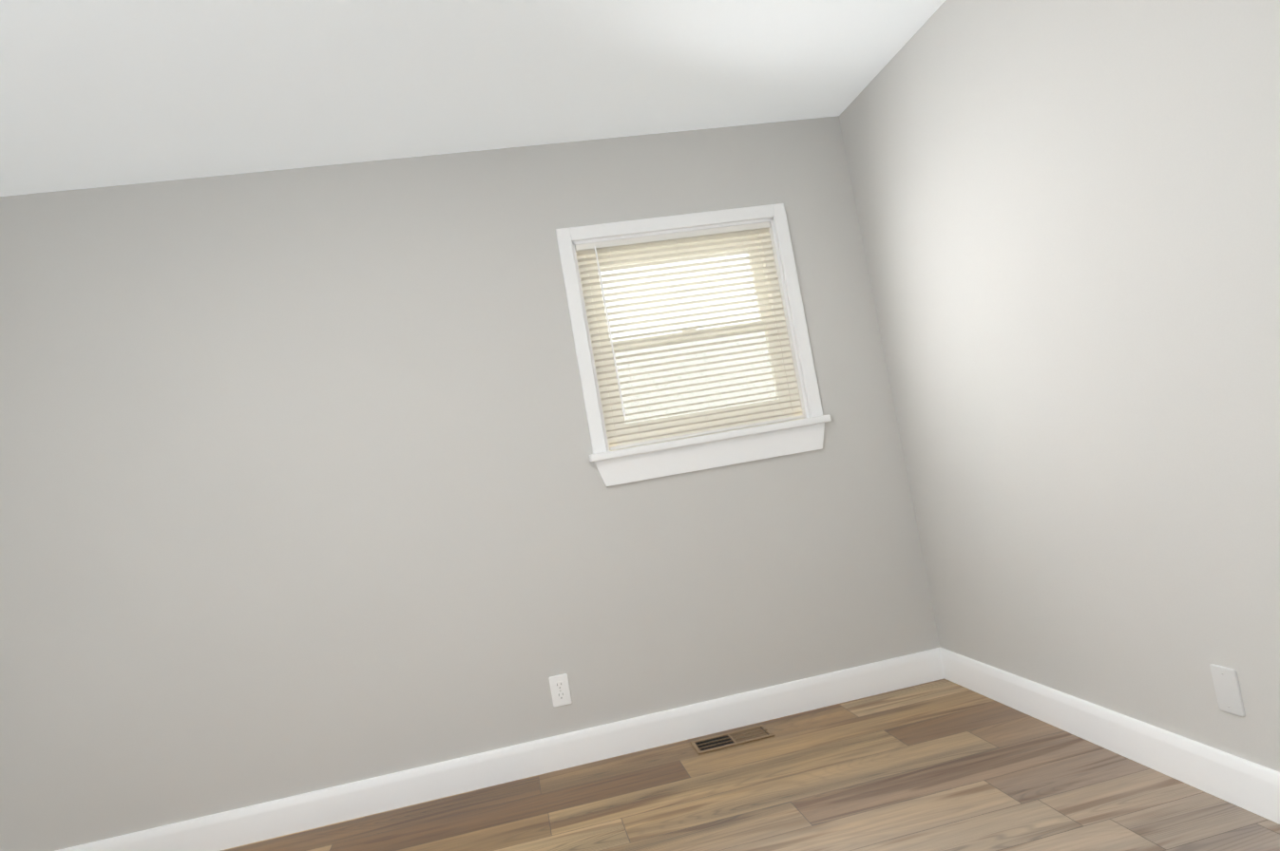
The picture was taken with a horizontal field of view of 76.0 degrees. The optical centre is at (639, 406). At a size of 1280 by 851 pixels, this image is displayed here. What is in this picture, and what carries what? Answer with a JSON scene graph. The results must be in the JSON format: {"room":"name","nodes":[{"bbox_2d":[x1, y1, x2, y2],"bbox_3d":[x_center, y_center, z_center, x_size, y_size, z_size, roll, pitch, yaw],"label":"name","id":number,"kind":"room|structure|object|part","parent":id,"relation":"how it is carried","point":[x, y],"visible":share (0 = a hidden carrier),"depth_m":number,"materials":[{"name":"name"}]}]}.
{"room":"empty room","nodes":[
{"label":"empty room","id":0,"kind":"room"},
{"bbox_2d":[0,115,940,850],"bbox_3d":[-0.677,0.211,3.252,3.580,2.440,0.160,-9,-4,-11],"label":"wall","id":1,"kind":"structure","parent":0,"point":[304,488],"depth_m":3.11,"materials":[{"name":"beige paint"}]},
{"bbox_2d":[55,648,944,850],"bbox_3d":[-0.462,1.342,3.091,3.570,0.122,0.019,-9,-4,-11],"label":"baseboard","id":2,"kind":"structure","parent":1,"relation":"attached to","point":[293,814],"depth_m":3.09,"materials":[{"name":"paint"}]},
{"bbox_2d":[548,673,572,707],"bbox_3d":[-0.306,1.092,3.147,0.072,0.116,0.009,-9,-4,-11],"label":"electrical outlet","id":3,"kind":"object","parent":1,"relation":"attached to","point":[560,690],"visible":1,"depth_m":3.14,"materials":[{"name":"white plastic"}]},
{"bbox_2d":[555,202,831,486],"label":"window","id":4,"kind":"structure","parent":1,"relation":"in","point":[641,463],"depth_m":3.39,"materials":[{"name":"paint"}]},
{"bbox_3d":[0.200,-0.297,3.473,0.846,0.853,0.120,-9,-4,-11],"label":"window sash unit","id":5,"kind":"part","parent":4,"relation":"part of","materials":[{"name":"white plastic"}]},
{"bbox_2d":[574,221,804,450],"bbox_3d":[0.214,-0.307,3.386,0.840,0.849,0.045,-9,-4,-11],"label":"window blind","id":6,"kind":"object","parent":4,"relation":"attached to","point":[596,248],"visible":1,"depth_m":3.39,"materials":[{"name":"white plastic"}]},
{"bbox_2d":[0,0,945,196],"bbox_3d":[-0.637,-1.213,1.479,4.030,0.120,3.920,-9,-4,-11],"label":"ceiling","id":7,"kind":"structure","parent":0,"point":[99,93],"depth_m":2.67,"materials":[{"name":"white paint"}]},
{"bbox_2d":[220,679,1279,850],"bbox_3d":[-0.206,1.305,1.314,4.030,0.120,3.920,-9,-4,-11],"label":"floor","id":8,"kind":"structure","parent":0,"point":[943,765],"depth_m":2.56,"materials":[{"name":"brown wood"}]},
{"bbox_2d":[689,725,774,754],"bbox_3d":[0.350,1.262,3.114,0.300,0.010,0.135,-9,-4,-11],"label":"floor vent","id":9,"kind":"object","parent":8,"relation":"in","point":[730,739],"visible":1,"depth_m":3.11,"materials":[{"name":"brown metal"}]},
{"bbox_2d":[839,0,1279,772],"bbox_3d":[1.457,-0.252,1.749,0.160,2.440,3.920,-9,-4,-11],"label":"wall","id":10,"kind":"structure","parent":0,"point":[1069,217],"depth_m":2.32,"materials":[{"name":"beige paint"}]},
{"bbox_2d":[939,648,1279,824],"bbox_3d":[1.566,0.901,1.654,0.019,0.122,3.588,-9,-4,-11],"label":"baseboard","id":11,"kind":"structure","parent":10,"relation":"attached to","point":[1249,786],"depth_m":2.38,"materials":[{"name":"paint"}]},
{"bbox_2d":[1209,664,1245,717],"bbox_3d":[1.468,0.709,2.047,0.008,0.116,0.072,-9,-4,-11],"label":"switch plate","id":12,"kind":"object","parent":10,"relation":"attached to","point":[1227,689],"visible":1,"depth_m":2.04,"materials":[{"name":"white plastic"}]}
]}

